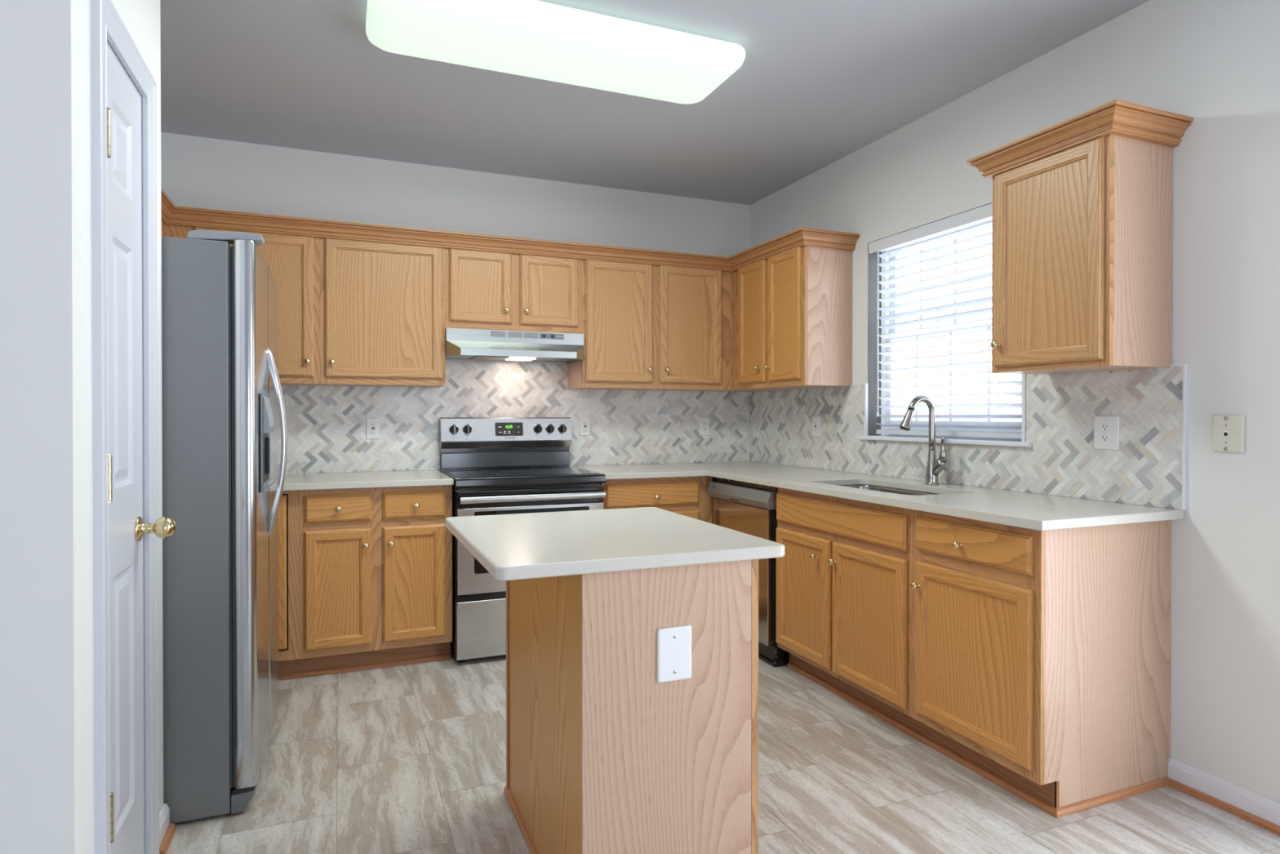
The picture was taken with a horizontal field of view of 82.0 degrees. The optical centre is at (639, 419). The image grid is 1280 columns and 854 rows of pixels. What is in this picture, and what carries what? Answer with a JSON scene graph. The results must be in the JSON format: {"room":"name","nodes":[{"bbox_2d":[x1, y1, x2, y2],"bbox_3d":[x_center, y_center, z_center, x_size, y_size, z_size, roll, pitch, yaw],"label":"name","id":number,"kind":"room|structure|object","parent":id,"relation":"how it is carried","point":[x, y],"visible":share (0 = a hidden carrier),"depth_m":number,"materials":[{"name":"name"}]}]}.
{"room":"kitchen","nodes":[
{"label":"kitchen","id":0,"kind":"room"},
{"bbox_2d":[0,0,163,853],"bbox_3d":[-2.805,-0.104,1.161,3.355,2.640,0.778,0,0,-22],"label":"wall","id":1,"kind":"structure","parent":0,"point":[47,794],"depth_m":1.42,"materials":[{"name":"white paint"}]},
{"bbox_2d":[90,0,159,853],"bbox_3d":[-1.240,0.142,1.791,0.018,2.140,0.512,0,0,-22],"label":"trim","id":2,"kind":"structure","parent":1,"relation":"attached to","point":[106,23],"depth_m":1.61,"materials":[{"name":"white paint"}]},
{"bbox_2d":[106,40,176,853],"bbox_3d":[-1.225,0.172,1.793,0.120,2.057,0.377,0,0,-22],"label":"door","id":3,"kind":"structure","parent":1,"relation":"in","point":[127,529],"depth_m":1.81,"materials":[{"name":"white paint"}]},
{"bbox_2d":[159,803,169,847],"bbox_3d":[-1.394,1.169,2.096,0.068,0.082,0.151,0,0,-22],"label":"baseboard","id":4,"kind":"structure","parent":1,"relation":"attached to","point":[164,815],"depth_m":2.12,"materials":[{"name":"white paint"}]},
{"bbox_2d":[159,822,176,853],"bbox_3d":[-1.354,1.200,2.111,0.017,0.019,0.148,0,0,-22],"label":"trim","id":5,"kind":"structure","parent":1,"relation":"attached to","point":[171,830],"depth_m":2.10,"materials":[{"name":"brown wood"}]},
{"bbox_2d":[160,132,750,497],"bbox_3d":[-0.971,-0.124,4.353,3.940,2.640,0.150,0,0,-22],"label":"wall","id":6,"kind":"structure","parent":0,"point":[197,171],"depth_m":4.19,"materials":[{"name":"white paint"}]},
{"bbox_2d":[163,224,321,386],"bbox_3d":[-2.103,-0.558,3.615,0.984,0.753,0.353,0,0,-22],"label":"upper cabinet","id":7,"kind":"object","parent":6,"relation":"attached to","point":[293,261],"visible":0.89,"depth_m":3.63,"materials":[{"name":"brown wood"}]},
{"bbox_2d":[320,237,445,387],"bbox_3d":[-1.365,-0.560,3.916,0.610,0.753,0.353,0,0,-22],"label":"upper cabinet","id":8,"kind":"object","parent":6,"relation":"attached to","point":[383,317],"visible":0.99,"depth_m":3.79,"materials":[{"name":"brown wood"}]},
{"bbox_2d":[444,248,582,333],"bbox_3d":[-0.729,-0.713,4.174,0.762,0.449,0.353,0,0,-22],"label":"upper cabinet","id":9,"kind":"object","parent":6,"relation":"attached to","point":[484,290],"visible":0.99,"depth_m":4.05,"materials":[{"name":"brown wood"}]},
{"bbox_2d":[278,360,749,474],"bbox_3d":[-0.945,-0.028,4.279,3.628,0.620,0.008,0,0,-22],"label":"tile backsplash","id":10,"kind":"structure","parent":6,"relation":"attached to","point":[326,425],"depth_m":4.33,"materials":[{"name":"white tile"}]},
{"bbox_2d":[365,417,379,439],"bbox_3d":[-1.470,0.046,4.056,0.072,0.117,0.010,0,0,-22],"label":"wall outlet","id":11,"kind":"object","parent":10,"relation":"attached to","point":[372,424],"visible":1,"depth_m":4.05,"materials":[{"name":"white plastic"}]},
{"bbox_2d":[369,422,376,434],"bbox_3d":[-1.469,0.046,4.054,0.033,0.067,0.003,0,0,-22],"label":"receptacle","id":12,"kind":"object","parent":11,"relation":"attached to","point":[372,424],"depth_m":4.05,"materials":[{"name":"white plastic"}]},
{"bbox_2d":[579,416,590,435],"bbox_3d":[-0.337,0.038,4.517,0.070,0.117,0.010,0,0,-22],"label":"wall outlet","id":13,"kind":"object","parent":10,"relation":"attached to","point":[584,421],"visible":1,"depth_m":4.51,"materials":[{"name":"white plastic"}]},
{"bbox_2d":[582,420,587,431],"bbox_3d":[-0.336,0.038,4.515,0.033,0.067,0.003,0,0,-22],"label":"receptacle","id":14,"kind":"object","parent":13,"relation":"attached to","point":[584,422],"depth_m":4.51,"materials":[{"name":"white plastic"}]},
{"bbox_2d":[699,417,709,435],"bbox_3d":[0.424,0.041,4.828,0.076,0.120,0.009,0,0,-22],"label":"wall outlet","id":15,"kind":"object","parent":10,"relation":"attached to","point":[704,421],"visible":1,"depth_m":4.82,"materials":[{"name":"white plastic"}]},
{"bbox_2d":[445,328,583,364],"bbox_3d":[-0.710,-0.413,4.129,0.760,0.148,0.441,0,0,-22],"label":"range hood","id":16,"kind":"object","parent":6,"relation":"attached to","point":[460,344],"visible":0.99,"depth_m":4.00,"materials":[{"name":"silver metal"}]},
{"bbox_2d":[490,331,506,337],"bbox_3d":[-0.767,-0.465,3.989,0.082,0.028,0.001,0,0,-22],"label":"vent grille","id":17,"kind":"object","parent":16,"relation":"attached to","point":[493,334],"depth_m":3.99,"materials":[{"name":"grey metal"}]},
{"bbox_2d":[507,332,521,337],"bbox_3d":[-0.684,-0.465,4.023,0.079,0.028,0.001,0,0,-22],"label":"vent grille","id":18,"kind":"object","parent":16,"relation":"attached to","point":[510,335],"depth_m":4.02,"materials":[{"name":"grey metal"}]},
{"bbox_2d":[523,332,537,337],"bbox_3d":[-0.601,-0.466,4.056,0.083,0.028,0.001,0,0,-22],"label":"vent grille","id":19,"kind":"object","parent":16,"relation":"attached to","point":[526,335],"depth_m":4.06,"materials":[{"name":"grey metal"}]},
{"bbox_2d":[567,259,768,391],"bbox_3d":[0.216,-0.564,4.560,1.278,0.753,0.353,0,0,-22],"label":"upper cabinet","id":20,"kind":"object","parent":6,"relation":"attached to","point":[645,326],"visible":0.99,"depth_m":4.37,"materials":[{"name":"brown wood"}]},
{"bbox_2d":[160,0,1149,204],"bbox_3d":[-0.711,-1.477,0.050,6.700,0.120,8.300,0,0,-22],"label":"ceiling","id":21,"kind":"structure","parent":0,"point":[817,82],"depth_m":3.23,"materials":[{"name":"grey paint"}]},
{"bbox_2d":[365,0,745,104],"bbox_3d":[-0.290,-1.385,2.733,1.355,0.096,0.460,0,0,-22],"label":"ceiling light","id":22,"kind":"object","parent":21,"relation":"attached to","point":[531,38],"visible":1,"depth_m":2.64,"materials":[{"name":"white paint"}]},
{"bbox_2d":[166,649,1279,853],"bbox_3d":[-0.670,1.232,0.165,6.550,0.020,8.150,0,0,-22],"label":"floor","id":23,"kind":"structure","parent":0,"point":[411,758],"depth_m":2.39,"materials":[{"name":"stone"}]},
{"bbox_2d":[161,229,287,823],"bbox_3d":[-1.693,0.314,2.549,0.860,1.786,0.907,0,0,-22],"label":"refrigerator","id":24,"kind":"object","parent":23,"relation":"on","point":[222,396],"visible":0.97,"depth_m":2.23,"materials":[{"name":"grey metal"}]},
{"bbox_2d":[278,490,300,674],"bbox_3d":[-2.047,0.760,3.373,0.900,0.883,0.860,0,0,-22],"label":"base cabinet","id":25,"kind":"object","parent":23,"relation":"on","point":[289,508],"visible":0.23,"depth_m":3.37,"materials":[{"name":"brown wood"}]},
{"bbox_2d":[278,470,453,490],"bbox_3d":[-1.727,0.302,3.497,1.589,0.030,0.854,0,0,-22],"label":"countertop","id":26,"kind":"structure","parent":25,"relation":"on","point":[319,481],"depth_m":3.55,"materials":[{"name":"white stone"}]},
{"bbox_2d":[279,653,450,679],"bbox_3d":[-1.393,1.191,3.524,0.948,0.021,0.014,0,0,-22],"label":"trim","id":27,"kind":"structure","parent":23,"relation":"on","point":[300,674],"depth_m":3.54,"materials":[{"name":"brown wood"}]},
{"bbox_2d":[298,484,452,671],"bbox_3d":[-1.351,0.758,3.770,0.687,0.883,0.651,0,0,-22],"label":"base cabinet","id":28,"kind":"object","parent":23,"relation":"on","point":[375,563],"visible":0.98,"depth_m":3.51,"materials":[{"name":"brown wood"}]},
{"bbox_2d":[440,417,605,662],"bbox_3d":[-0.653,0.593,4.004,0.769,1.210,0.720,0,0,-22],"label":"stove","id":29,"kind":"object","parent":23,"relation":"on","point":[496,465],"visible":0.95,"depth_m":3.76,"materials":[{"name":"silver metal"}]},
{"bbox_2d":[440,466,605,488],"bbox_3d":[-0.653,0.306,4.003,0.769,0.048,0.622,0,0,-22],"label":"cooktop","id":30,"kind":"object","parent":29,"relation":"in","point":[464,477],"depth_m":3.80,"materials":[{"name":"black glass"}]},
{"bbox_2d":[503,559,758,853],"bbox_3d":[-0.066,0.775,2.110,0.487,0.870,0.805,0,0,-22],"label":"kitchen island","id":31,"kind":"object","parent":23,"relation":"on","point":[632,695],"visible":0.84,"depth_m":1.76,"materials":[{"name":"brown wood"}]},
{"bbox_2d":[444,506,785,580],"bbox_3d":[-0.126,0.325,2.086,0.727,0.030,0.841,0,0,-22],"label":"island countertop","id":32,"kind":"structure","parent":31,"relation":"on","point":[530,545],"depth_m":1.88,"materials":[{"name":"white stone"}]},
{"bbox_2d":[657,625,691,683],"bbox_3d":[0.082,0.552,1.738,0.089,0.127,0.005,0,0,-22],"label":"outlet","id":33,"kind":"object","parent":31,"relation":"attached to","point":[673,642],"depth_m":1.73,"materials":[{"name":"white plastic"}]},
{"bbox_2d":[602,475,712,523],"bbox_3d":[-0.001,0.754,4.320,0.665,0.883,0.651,0,0,-22],"label":"base cabinet","id":34,"kind":"object","parent":23,"relation":"on","point":[688,496],"visible":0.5,"depth_m":4.07,"materials":[{"name":"brown wood"}]},
{"bbox_2d":[571,461,1183,530],"bbox_3d":[0.676,0.303,3.447,1.258,0.030,2.758,0,0,-22],"label":"countertop","id":35,"kind":"structure","parent":34,"relation":"on","point":[1040,512],"depth_m":2.83,"materials":[{"name":"white stone"}]},
{"bbox_2d":[843,484,936,495],"bbox_3d":[1.078,0.411,3.234,0.404,0.182,0.751,0,0,-22],"label":"sink","id":36,"kind":"object","parent":35,"relation":"in","point":[903,491],"visible":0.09,"depth_m":3.46,"materials":[{"name":"silver metal"}]},
{"bbox_2d":[899,395,947,484],"bbox_3d":[1.255,0.090,3.253,0.202,0.398,0.115,0,0,-22],"label":"faucet","id":37,"kind":"object","parent":35,"relation":"on","point":[934,466],"visible":1,"depth_m":3.28,"materials":[{"name":"silver metal"}]},
{"bbox_2d":[706,477,788,666],"bbox_3d":[0.786,0.757,3.964,0.624,0.882,0.639,0,0,-22],"label":"dishwasher","id":38,"kind":"object","parent":23,"relation":"on","point":[748,508],"visible":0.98,"depth_m":3.65,"materials":[{"name":"silver metal"}]},
{"bbox_2d":[776,487,926,736],"bbox_3d":[1.092,0.761,3.251,0.651,0.883,0.906,0,0,-22],"label":"base cabinet","id":39,"kind":"object","parent":23,"relation":"on","point":[844,575],"visible":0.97,"depth_m":3.06,"materials":[{"name":"brown wood"}]},
{"bbox_2d":[910,509,1171,808],"bbox_3d":[1.365,0.765,2.582,0.651,0.883,0.540,0,0,-22],"label":"base cabinet","id":40,"kind":"object","parent":23,"relation":"on","point":[1042,659],"visible":0.98,"depth_m":2.36,"materials":[{"name":"brown wood"}]},
{"bbox_2d":[786,662,1168,817],"bbox_3d":[1.239,1.194,3.014,0.533,0.021,1.458,0,0,-22],"label":"trim","id":41,"kind":"structure","parent":40,"relation":"attached to","point":[1095,802],"depth_m":2.44,"materials":[{"name":"brown wood"}]},
{"bbox_2d":[750,0,1279,802],"bbox_3d":[2.321,-0.105,1.294,0.150,2.640,8.000,0,0,-22],"label":"wall","id":42,"kind":"structure","parent":0,"point":[1215,64],"depth_m":2.36,"materials":[{"name":"white paint"}]},
{"bbox_2d":[733,245,852,390],"bbox_3d":[0.836,-0.562,4.263,0.353,0.753,0.764,0,0,-22],"label":"upper cabinet","id":43,"kind":"object","parent":42,"relation":"attached to","point":[793,308],"visible":0.98,"depth_m":3.97,"materials":[{"name":"brown wood"}]},
{"bbox_2d":[160,187,859,271],"bbox_3d":[-0.405,-0.948,3.374,3.324,0.076,1.470,0,0,-22],"label":"crown molding","id":44,"kind":"structure","parent":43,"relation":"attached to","point":[171,214],"depth_m":3.88,"materials":[{"name":"brown wood"}]},
{"bbox_2d":[857,435,1031,447],"bbox_3d":[1.401,0.096,3.432,0.118,0.020,1.040,0,0,-22],"label":"trim","id":45,"kind":"structure","parent":42,"relation":"attached to","point":[897,438],"depth_m":3.28,"materials":[{"name":"white paint"}]},
{"bbox_2d":[864,201,1026,441],"bbox_3d":[1.409,-0.418,3.433,0.100,1.016,0.980,0,0,-22],"label":"trim","id":46,"kind":"structure","parent":42,"relation":"attached to","point":[872,326],"depth_m":3.87,"materials":[{"name":"white paint"}]},
{"bbox_2d":[880,217,1022,440],"bbox_3d":[1.483,-0.418,3.464,0.060,1.020,0.955,0,0,-22],"label":"window","id":47,"kind":"structure","parent":42,"relation":"in","point":[989,379],"depth_m":3.61,"materials":[{"name":"white plastic"}]},
{"bbox_2d":[868,203,1022,439],"bbox_3d":[1.405,-0.424,3.433,0.070,0.998,0.948,0,0,-22],"label":"window blind","id":48,"kind":"object","parent":47,"relation":"attached to","point":[983,213],"visible":0.76,"depth_m":3.43,"materials":[{"name":"white plastic"}]},
{"bbox_2d":[749,363,1186,510],"bbox_3d":[1.259,0.047,3.687,0.012,0.478,2.768,0,0,-22],"label":"tile backsplash","id":49,"kind":"structure","parent":42,"relation":"attached to","point":[1148,466],"depth_m":2.87,"materials":[{"name":"white tile"}]},
{"bbox_2d":[812,415,820,436],"bbox_3d":[1.018,0.036,4.261,0.010,0.120,0.076,0,0,-22],"label":"wall outlet","id":50,"kind":"object","parent":49,"relation":"attached to","point":[815,419],"visible":1,"depth_m":4.25,"materials":[{"name":"white plastic"}]},
{"bbox_2d":[813,420,817,431],"bbox_3d":[1.016,0.036,4.260,0.003,0.067,0.033,0,0,-22],"label":"receptacle","id":51,"kind":"object","parent":50,"relation":"attached to","point":[815,421],"depth_m":4.26,"materials":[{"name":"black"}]},
{"bbox_2d":[1093,415,1119,449],"bbox_3d":[1.675,0.046,2.649,0.009,0.122,0.094,0,0,-22],"label":"wall outlet","id":52,"kind":"object","parent":49,"relation":"attached to","point":[1106,428],"visible":1,"depth_m":2.64,"materials":[{"name":"white plastic"}]},
{"bbox_2d":[1100,434,1110,441],"bbox_3d":[1.673,0.065,2.648,0.004,0.027,0.034,0,0,-22],"label":"receptacle","id":53,"kind":"object","parent":52,"relation":"attached to","point":[1104,437],"depth_m":2.65,"materials":[{"name":"white plastic"}]},
{"bbox_2d":[1101,423,1110,431],"bbox_3d":[1.673,0.026,2.648,0.004,0.027,0.034,0,0,-22],"label":"receptacle","id":54,"kind":"object","parent":52,"relation":"attached to","point":[1104,427],"depth_m":2.64,"materials":[{"name":"white plastic"}]},
{"bbox_2d":[990,134,1173,374],"bbox_3d":[1.518,-0.551,2.590,0.353,0.753,0.454,0,0,-22],"label":"upper cabinet","id":55,"kind":"object","parent":42,"relation":"attached to","point":[1082,270],"visible":0.98,"depth_m":2.43,"materials":[{"name":"brown wood"}]},
{"bbox_2d":[966,99,1193,179],"bbox_3d":[1.514,-0.943,2.585,0.366,0.076,0.578,0,0,-22],"label":"crown molding","id":56,"kind":"structure","parent":55,"relation":"attached to","point":[1118,117],"depth_m":2.39,"materials":[{"name":"brown wood"}]},
{"bbox_2d":[1168,757,1279,826],"bbox_3d":[1.844,1.168,2.257,0.013,0.082,0.428,0,0,-22],"label":"baseboard","id":57,"kind":"structure","parent":42,"relation":"attached to","point":[1266,808],"depth_m":2.29,"materials":[{"name":"white paint"}]},
{"bbox_2d":[1168,777,1279,835],"bbox_3d":[1.830,1.200,2.251,0.017,0.019,0.428,0,0,-22],"label":"trim","id":58,"kind":"structure","parent":42,"relation":"attached to","point":[1250,817],"depth_m":2.28,"materials":[{"name":"brown wood"}]},
{"bbox_2d":[1212,414,1244,453],"bbox_3d":[1.827,0.042,2.290,0.014,0.116,0.088,0,0,-22],"label":"phone jack","id":59,"kind":"object","parent":42,"relation":"attached to","point":[1228,430],"visible":1,"depth_m":2.28,"materials":[{"name":"beige plastic"}]},
{"bbox_2d":[1222,430,1229,436],"bbox_3d":[1.822,0.043,2.290,0.003,0.020,0.018,0,0,-22],"label":"socket","id":60,"kind":"object","parent":59,"relation":"attached to","point":[1225,433],"depth_m":2.29,"materials":[{"name":"white"}]},
{"bbox_3d":[-2.358,-0.114,2.735,0.150,2.640,1.800,0,0,-22],"label":"wall","id":61,"kind":"structure","parent":0,"visible":0},
{"bbox_2d":[161,220,163,236],"bbox_3d":[-2.066,-0.776,2.698,0.364,0.305,1.468,0,0,-22],"label":"upper cabinet","id":62,"kind":"object","parent":61,"relation":"attached to","point":[162,220],"visible":0.02,"depth_m":3.34,"materials":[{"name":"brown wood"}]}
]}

